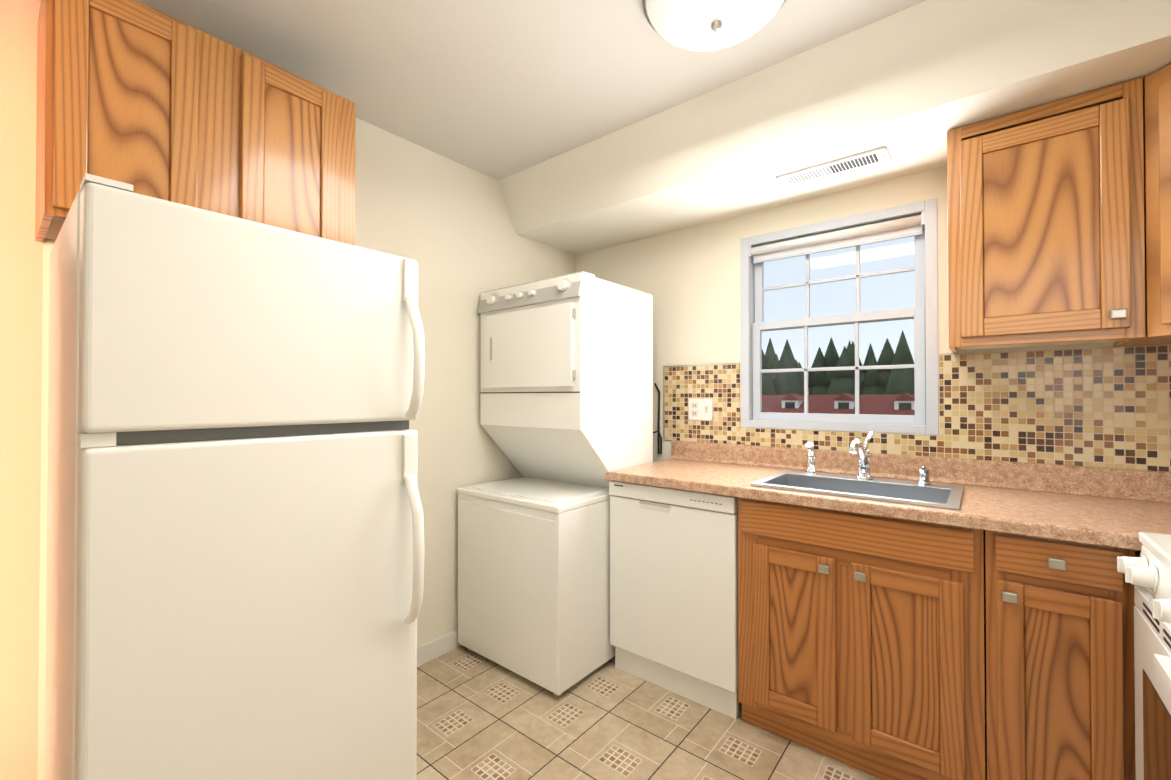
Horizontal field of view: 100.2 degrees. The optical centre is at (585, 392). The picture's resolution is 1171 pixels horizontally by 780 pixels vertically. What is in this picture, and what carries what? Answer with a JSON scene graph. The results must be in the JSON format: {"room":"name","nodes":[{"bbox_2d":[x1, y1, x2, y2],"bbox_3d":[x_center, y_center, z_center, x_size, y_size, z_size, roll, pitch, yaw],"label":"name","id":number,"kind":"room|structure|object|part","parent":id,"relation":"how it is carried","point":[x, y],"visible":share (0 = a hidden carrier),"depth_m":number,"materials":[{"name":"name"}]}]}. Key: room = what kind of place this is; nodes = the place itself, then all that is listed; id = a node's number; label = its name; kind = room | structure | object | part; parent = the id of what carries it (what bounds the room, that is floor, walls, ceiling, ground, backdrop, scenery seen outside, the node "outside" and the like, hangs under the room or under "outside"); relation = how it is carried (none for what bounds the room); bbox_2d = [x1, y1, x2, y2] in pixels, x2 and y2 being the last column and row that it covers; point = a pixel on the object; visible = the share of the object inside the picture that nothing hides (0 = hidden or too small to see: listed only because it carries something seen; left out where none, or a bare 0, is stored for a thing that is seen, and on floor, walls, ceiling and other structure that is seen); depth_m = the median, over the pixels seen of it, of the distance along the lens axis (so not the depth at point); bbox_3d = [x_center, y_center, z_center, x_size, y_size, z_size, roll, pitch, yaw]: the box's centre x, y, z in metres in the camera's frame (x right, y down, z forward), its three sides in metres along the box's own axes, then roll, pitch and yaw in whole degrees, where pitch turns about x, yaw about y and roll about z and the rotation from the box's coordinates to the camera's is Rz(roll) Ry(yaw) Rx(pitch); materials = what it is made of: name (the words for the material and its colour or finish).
{"room":"kitchen","nodes":[
{"label":"kitchen","id":0,"kind":"room"},
{"bbox_2d":[0,0,575,779],"bbox_3d":[-0.880,0.055,2.277,0.120,2.440,2.443,0,-1,39],"label":"wall","id":1,"kind":"structure","parent":0,"point":[446,224],"depth_m":2.15,"materials":[{"name":"beige paint"}]},
{"bbox_2d":[35,0,355,245],"bbox_3d":[-1.172,-0.727,1.550,0.350,0.610,0.741,0,-1,39],"label":"upper cabinet","id":2,"kind":"object","parent":1,"relation":"attached to","point":[143,99],"visible":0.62,"depth_m":1.35,"materials":[{"name":"brown wood"}]},
{"bbox_2d":[417,629,461,666],"bbox_3d":[-0.829,1.232,2.224,0.012,0.085,2.443,0,-1,39],"label":"baseboard","id":3,"kind":"structure","parent":1,"relation":"attached to","point":[436,648],"depth_m":2.36,"materials":[{"name":"white wood"}]},
{"bbox_2d":[136,0,925,180],"bbox_3d":[-1.902,-1.220,1.730,7.400,0.100,4.900,0,-1,39],"label":"ceiling","id":4,"kind":"structure","parent":0,"point":[498,90],"depth_m":1.72,"materials":[{"name":"white paint"}]},
{"bbox_2d":[642,0,785,51],"bbox_3d":[0.379,-1.110,1.418,0.428,0.124,0.428,0,-1,39],"label":"flush-mount light fixture","id":5,"kind":"object","parent":4,"relation":"attached to","point":[702,25],"visible":1,"depth_m":1.42,"materials":[{"name":"white glass"}]},
{"bbox_2d":[499,0,1170,254],"bbox_3d":[0.912,-1.038,1.977,3.050,0.260,0.660,0,-1,39],"label":"soffit beam","id":6,"kind":"structure","parent":4,"relation":"attached to","point":[909,88],"depth_m":1.75,"materials":[{"name":"white paint"}]},
{"bbox_2d":[775,146,890,188],"bbox_3d":[0.996,-0.903,1.983,0.400,0.008,0.133,0,-1,39],"label":"air vent register","id":7,"kind":"object","parent":6,"relation":"attached to","point":[864,160],"visible":1,"depth_m":1.97,"materials":[{"name":"white metal"}]},
{"bbox_2d":[417,645,986,779],"bbox_3d":[-0.332,1.308,0.428,3.050,0.100,4.600,0,-1,39],"label":"floor","id":8,"kind":"structure","parent":0,"point":[480,717],"depth_m":1.81,"materials":[{"name":"beige tile"}]},
{"bbox_2d":[44,173,424,779],"bbox_3d":[-0.959,0.432,1.369,0.798,1.669,0.695,0,-1,39],"label":"fridge","id":9,"kind":"object","parent":8,"relation":"on","point":[235,556],"visible":1,"depth_m":1.09,"materials":[{"name":"white metal"}]},
{"bbox_3d":[-0.972,0.432,1.373,0.692,1.669,0.681,0,-1,39],"label":"trim","id":10,"kind":"part","parent":9,"relation":"part of","materials":[{"name":"grey metal"}]},
{"bbox_2d":[457,271,652,695],"bbox_3d":[-0.142,0.376,2.509,0.686,1.803,0.746,0,-1,39],"label":"dryer","id":11,"kind":"object","parent":8,"relation":"on","point":[566,408],"visible":0.94,"depth_m":2.25,"materials":[{"name":"white metal"}]},
{"bbox_2d":[609,480,738,718],"bbox_3d":[0.526,0.841,2.289,0.598,0.868,0.597,0,-1,39],"label":"dishwasher","id":12,"kind":"object","parent":8,"relation":"on","point":[673,590],"visible":0.71,"depth_m":2.04,"materials":[{"name":"beige"}]},
{"bbox_2d":[738,497,984,779],"bbox_3d":[1.041,0.834,1.858,0.734,0.874,0.632,0,-1,39],"label":"base cabinet","id":13,"kind":"object","parent":8,"relation":"on","point":[861,642],"visible":0.94,"depth_m":1.59,"materials":[{"name":"brown wood"}]},
{"bbox_3d":[0.809,0.597,1.657,0.034,0.028,0.024,0,-1,39],"label":"knob","id":14,"kind":"part","parent":13,"relation":"part of","materials":[{"name":"silver metal"}]},
{"bbox_3d":[0.892,0.597,1.589,0.034,0.028,0.024,0,-1,39],"label":"knob","id":15,"kind":"part","parent":13,"relation":"part of","materials":[{"name":"silver metal"}]},
{"bbox_2d":[605,440,1170,550],"bbox_3d":[1.190,0.326,1.748,2.334,0.136,0.635,0,-1,39],"label":"countertop","id":16,"kind":"structure","parent":13,"relation":"on","point":[1114,507],"depth_m":1.71,"materials":[{"name":"stone"}]},
{"bbox_2d":[750,432,963,509],"bbox_3d":[1.019,0.335,1.845,0.633,0.350,0.460,0,-1,39],"label":"sink","id":17,"kind":"object","parent":16,"relation":"in","point":[865,484],"visible":0.48,"depth_m":1.88,"materials":[{"name":"silver metal"}]},
{"bbox_2d":[805,432,930,484],"bbox_3d":[1.070,0.254,1.910,0.442,0.186,0.296,0,-1,39],"label":"faucet","id":18,"kind":"object","parent":16,"relation":"on","point":[864,477],"depth_m":1.95,"materials":[{"name":"silver metal"}]},
{"bbox_2d":[985,530,1135,779],"bbox_3d":[1.442,0.831,1.531,0.292,0.874,0.632,0,-1,39],"label":"base cabinet","id":19,"kind":"object","parent":8,"relation":"on","point":[1060,682],"visible":0.75,"depth_m":1.31,"materials":[{"name":"brown wood"}]},
{"bbox_3d":[1.177,0.566,1.357,0.034,0.028,0.024,0,-1,39],"label":"knob","id":20,"kind":"part","parent":19,"relation":"part of","materials":[{"name":"silver metal"}]},
{"bbox_3d":[1.250,0.454,1.299,0.034,0.028,0.024,0,-1,39],"label":"knob","id":21,"kind":"part","parent":19,"relation":"part of","materials":[{"name":"silver metal"}]},
{"bbox_2d":[1117,532,1170,779],"bbox_3d":[1.358,0.777,0.698,0.725,0.907,0.762,0,-1,39],"label":"stove","id":22,"kind":"object","parent":8,"relation":"on","point":[1147,572],"visible":1,"depth_m":1.07,"materials":[{"name":"white metal"},{"name":"glass"}]},
{"bbox_2d":[576,166,1170,723],"bbox_3d":[-0.402,0.067,3.560,7.400,2.440,0.150,0,-1,39],"label":"wall","id":23,"kind":"structure","parent":0,"point":[688,278],"depth_m":2.58,"materials":[{"name":"beige paint"}]},
{"bbox_2d":[653,383,661,453],"bbox_3d":[0.404,0.148,2.773,0.052,0.403,0.039,0,-1,39],"label":"cable","id":24,"kind":"object","parent":23,"relation":"attached to","point":[659,442],"visible":0.94,"depth_m":2.77,"materials":[{"name":"black plastic"}]},
{"bbox_2d":[740,198,938,434],"bbox_3d":[1.141,-0.305,2.277,0.817,0.960,0.114,0,-1,39],"label":"window","id":25,"kind":"structure","parent":23,"relation":"in","point":[923,314],"depth_m":2.21,"materials":[{"name":"white plastic"}]},
{"bbox_2d":[749,211,924,263],"bbox_3d":[1.122,-0.701,2.257,0.733,0.085,0.046,0,-1,39],"label":"roller shade","id":26,"kind":"object","parent":25,"relation":"attached to","point":[910,226],"visible":0.98,"depth_m":2.22,"materials":[{"name":"white fabric"}]},
{"bbox_3d":[1.150,-0.303,2.288,0.649,0.804,0.033,0,-1,39],"label":"glass","id":27,"kind":"part","parent":25,"relation":"part of","materials":[{"name":"clear glass"}]},
{"bbox_2d":[663,345,1170,471],"bbox_3d":[1.369,0.053,2.014,2.390,0.415,0.008,0,-1,39],"label":"tile backsplash","id":28,"kind":"structure","parent":23,"relation":"attached to","point":[1102,407],"depth_m":1.81,"materials":[{"name":"mosaic tile"},{"name":"ceramic"}]},
{"bbox_2d":[689,399,712,419],"bbox_3d":[0.612,0.092,2.615,0.137,0.113,0.016,0,-1,39],"label":"outlet","id":29,"kind":"object","parent":28,"relation":"attached to","point":[700,409],"visible":1,"depth_m":2.62,"materials":[{"name":"white plastic"}]},
{"bbox_2d":[947,77,1145,353],"bbox_3d":[1.519,-0.531,1.661,0.455,0.751,0.370,0,-1,39],"label":"upper cabinet","id":30,"kind":"object","parent":23,"relation":"attached to","point":[1046,233],"visible":1,"depth_m":1.52,"materials":[{"name":"brown wood"}]},
{"bbox_3d":[1.541,-0.226,1.416,0.034,0.028,0.024,0,-1,39],"label":"knob","id":31,"kind":"part","parent":30,"relation":"part of","materials":[{"name":"silver metal"}]},
{"bbox_2d":[1123,64,1170,345],"bbox_3d":[1.861,-0.535,1.220,0.623,0.751,0.622,0,-1,39],"label":"upper cabinet","id":32,"kind":"object","parent":23,"relation":"attached to","point":[1157,145],"visible":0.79,"depth_m":1.38,"materials":[{"name":"brown wood"}]},
{"bbox_3d":[1.624,-0.523,1.196,0.251,0.666,0.251,0,-1,39],"label":"cab corner door","id":33,"kind":"part","parent":32,"relation":"part of","materials":[{"name":"brown wood"}]},
{"label":"outside","id":34,"kind":"structure","parent":0,"visible":0},
{"bbox_3d":[35.904,9.088,78.925,200.000,0.200,157.000,0,-1,39],"label":"lawn","id":35,"kind":"structure","parent":34,"visible":0},
{"bbox_2d":[762,393,914,414],"bbox_3d":[15.269,4.330,37.801,48.600,8.550,25.700,0,-1,39],"label":"houses","id":36,"kind":"structure","parent":35,"relation":"on","point":[893,402],"depth_m":40.01,"materials":[{"name":"red brick"}]},
{"bbox_2d":[762,330,914,394],"bbox_3d":[30.724,0.028,50.693,91.277,17.394,45.114,0,-1,39],"label":"trees","id":37,"kind":"object","parent":35,"relation":"on","point":[894,379],"depth_m":62.15,"materials":[{"name":"green plant"}]}
]}

